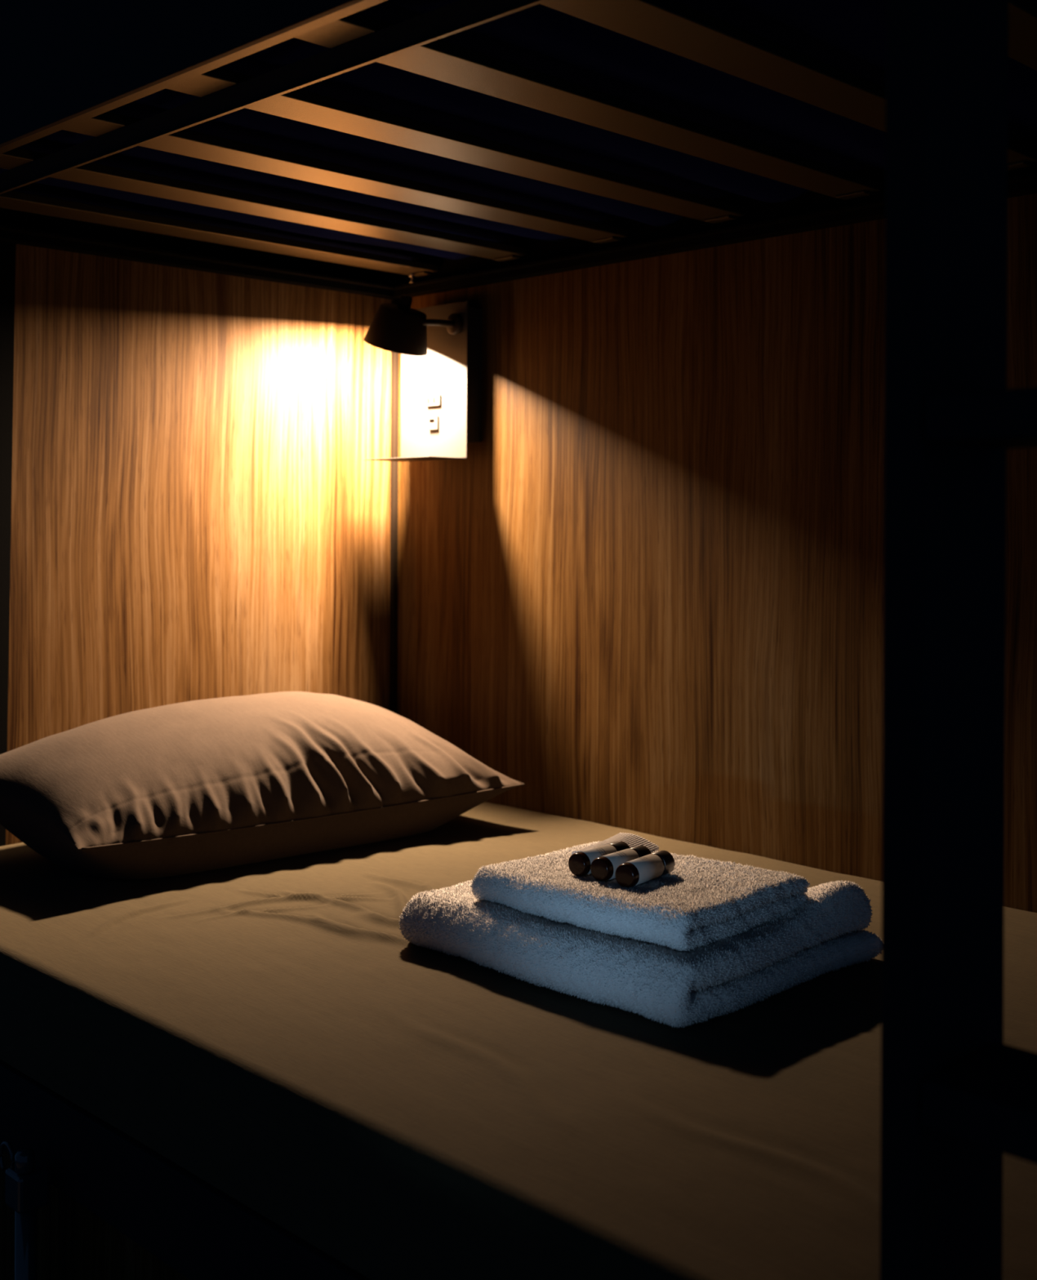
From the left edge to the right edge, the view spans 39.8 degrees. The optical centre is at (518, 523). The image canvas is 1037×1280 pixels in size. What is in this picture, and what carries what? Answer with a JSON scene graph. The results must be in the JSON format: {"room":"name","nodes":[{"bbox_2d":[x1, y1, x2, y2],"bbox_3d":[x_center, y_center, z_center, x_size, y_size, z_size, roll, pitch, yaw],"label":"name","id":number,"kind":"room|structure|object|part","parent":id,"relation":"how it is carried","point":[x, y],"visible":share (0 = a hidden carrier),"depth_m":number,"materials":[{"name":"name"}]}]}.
{"room":"dormitory","nodes":[
{"label":"dormitory","id":0,"kind":"room"},
{"bbox_2d":[5,244,394,845],"bbox_3d":[-0.585,-0.144,2.336,1.018,2.350,0.018,0,0,-45],"label":"wall","id":1,"kind":"structure","parent":0,"point":[198,511],"depth_m":2.36,"materials":[{"name":"brown wood"}]},
{"bbox_2d":[0,1151,189,1279],"bbox_3d":[-0.198,0.866,1.246,0.018,0.333,2.020,0,0,-45],"label":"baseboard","id":2,"kind":"structure","parent":1,"relation":"attached to","point":[73,1242],"depth_m":1.50,"materials":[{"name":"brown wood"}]},
{"bbox_2d":[395,193,1036,912],"bbox_3d":[0.517,-0.139,1.939,0.018,2.350,2.100,0,0,-45],"label":"wall","id":3,"kind":"structure","parent":0,"point":[648,597],"depth_m":2.18,"materials":[{"name":"brown wood"}]},
{"bbox_2d":[389,299,399,714],"bbox_3d":[-0.232,0.084,2.669,0.010,0.998,0.010,0,0,-45],"label":"trim","id":4,"kind":"structure","parent":3,"relation":"attached to","point":[394,356],"depth_m":2.67,"materials":[{"name":"black wood"}]},
{"bbox_2d":[364,301,481,462],"bbox_3d":[-0.167,-0.249,2.522,0.126,0.273,0.176,0,0,-45],"label":"panel","id":5,"kind":"object","parent":3,"relation":"attached to","point":[441,389],"visible":0.94,"depth_m":2.52,"materials":[{"name":"white metal"}]},
{"bbox_2d":[363,294,462,355],"bbox_3d":[-0.192,-0.339,2.478,0.142,0.107,0.132,0,0,-45],"label":"reading lamp","id":6,"kind":"object","parent":5,"relation":"attached to","point":[401,328],"visible":1,"depth_m":2.43,"materials":[{"name":"black metal"}]},
{"bbox_3d":[-0.209,-0.334,2.475,0.112,0.096,0.113,0,0,-45],"label":"lamp shade","id":7,"kind":"part","parent":6,"relation":"part of","materials":[{"name":"black metal"}]},
{"bbox_3d":[-0.138,-0.345,2.466,0.083,0.015,0.025,0,0,-33],"label":"arm","id":8,"kind":"part","parent":6,"relation":"part of","materials":[{"name":"black metal"}]},
{"bbox_2d":[364,456,466,462],"bbox_3d":[-0.181,-0.113,2.508,0.087,0.002,0.176,0,0,-45],"label":"shelf","id":9,"kind":"object","parent":5,"relation":"attached to","point":[402,458],"depth_m":2.49,"materials":[{"name":"white metal"}]},
{"bbox_2d":[427,415,439,430],"bbox_3d":[-0.150,-0.178,2.532,0.005,0.025,0.024,0,0,-45],"label":"outlet","id":10,"kind":"object","parent":5,"relation":"attached to","point":[433,420],"depth_m":2.53,"materials":[{"name":"white plastic"}]},
{"bbox_2d":[425,394,441,406],"bbox_3d":[-0.150,-0.217,2.532,0.006,0.020,0.038,0,0,-45],"label":"outlet","id":11,"kind":"object","parent":5,"relation":"attached to","point":[431,400],"depth_m":2.53,"materials":[{"name":"white plastic"}]},
{"bbox_3d":[-0.151,-0.250,2.538,0.002,0.271,0.176,0,0,-45],"label":"plate","id":12,"kind":"part","parent":5,"relation":"part of","materials":[{"name":"white metal"}]},
{"bbox_3d":[-0.417,1.057,0.661,3.700,0.050,3.800,0,0,-45],"label":"floor","id":13,"kind":"structure","parent":0,"visible":0},
{"bbox_2d":[0,1140,48,1279],"bbox_3d":[-0.518,0.838,1.494,0.034,0.386,0.059,0,0,-45],"label":"pole","id":14,"kind":"object","parent":13,"relation":"on","point":[26,1180],"visible":1,"depth_m":1.48,"materials":[{"name":"black metal"}]},
{"bbox_3d":[-0.509,0.657,1.478,0.020,0.022,0.020,0,0,-45],"label":"knob","id":15,"kind":"part","parent":14,"relation":"part of","materials":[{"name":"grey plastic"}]},
{"bbox_2d":[0,0,1036,1279],"bbox_3d":[0.120,-0.066,1.572,1.059,2.200,2.120,0,0,-45],"label":"frame","id":16,"kind":"object","parent":13,"relation":"on","point":[956,1098],"visible":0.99,"depth_m":1.27,"materials":[{"name":"brown metal"}]},
{"bbox_3d":[-0.848,0.245,2.058,0.254,1.329,0.006,0,0,-45],"label":"head plate","id":17,"kind":"part","parent":16,"relation":"part of","materials":[{"name":"black"}]},
{"bbox_3d":[-0.194,-0.542,1.256,0.008,0.212,2.060,0,0,-45],"label":"rail","id":18,"kind":"part","parent":16,"relation":"part of","materials":[{"name":"black metal"}]},
{"bbox_3d":[-0.216,0.651,1.241,0.012,0.093,2.060,0,0,-45],"label":"rail","id":19,"kind":"part","parent":16,"relation":"part of","materials":[{"name":"black metal"}]},
{"bbox_3d":[-0.567,-0.469,2.307,0.945,0.100,0.044,0,0,-45],"label":"head rail","id":20,"kind":"part","parent":16,"relation":"part of","materials":[{"name":"black"}]},
{"bbox_2d":[0,801,1036,1279],"bbox_3d":[0.134,0.540,1.594,0.999,0.129,2.037,0,0,-45],"label":"mattress","id":21,"kind":"object","parent":16,"relation":"on","point":[272,1030],"visible":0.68,"depth_m":1.30,"materials":[{"name":"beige fabric"}]},
{"bbox_2d":[0,691,524,879],"bbox_3d":[-0.386,0.374,2.166,0.813,0.205,0.437,0,0,-45],"label":"pillow","id":22,"kind":"object","parent":21,"relation":"on","point":[200,785],"visible":1,"depth_m":2.04,"materials":[{"name":"beige fabric"}]},
{"bbox_2d":[398,879,881,1028],"bbox_3d":[0.132,0.440,1.612,0.366,0.090,0.426,0,0,-45],"label":"bath towel","id":23,"kind":"object","parent":21,"relation":"on","point":[826,933],"visible":0.6,"depth_m":1.48,"materials":[{"name":"white fabric"}]},
{"bbox_2d":[469,832,810,951],"bbox_3d":[0.133,0.401,1.581,0.250,0.059,0.306,0,0,-45],"label":"hand towel","id":24,"kind":"object","parent":23,"relation":"on","point":[702,901],"visible":0.81,"depth_m":1.51,"materials":[{"name":"white fabric"}]},
{"bbox_2d":[568,841,630,876],"bbox_3d":[0.091,0.375,1.602,0.026,0.026,0.084,0,0,42],"label":"toiletry bottle","id":25,"kind":"object","parent":24,"relation":"on","point":[580,862],"visible":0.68,"depth_m":1.58,"materials":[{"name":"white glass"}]},
{"bbox_2d":[590,845,651,881],"bbox_3d":[0.114,0.374,1.577,0.026,0.026,0.084,0,0,40],"label":"toiletry bottle","id":26,"kind":"object","parent":24,"relation":"on","point":[603,868],"visible":0.71,"depth_m":1.55,"materials":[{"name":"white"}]},
{"bbox_2d":[614,850,674,888],"bbox_3d":[0.137,0.374,1.552,0.026,0.026,0.084,0,0,37],"label":"toiletry bottle","id":27,"kind":"object","parent":24,"relation":"on","point":[640,870],"visible":1,"depth_m":1.53,"materials":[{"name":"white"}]},
{"bbox_2d":[0,0,1036,273],"bbox_3d":[0.144,-0.513,1.594,0.940,0.128,2.000,0,0,-45],"label":"mattress","id":28,"kind":"object","parent":16,"relation":"on","point":[848,36],"visible":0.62,"depth_m":1.70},
{"bbox_3d":[0.483,-0.464,1.932,0.039,0.100,2.060,0,0,-45],"label":"rail","id":29,"kind":"part","parent":16,"relation":"part of","materials":[{"name":"black"}]}
]}

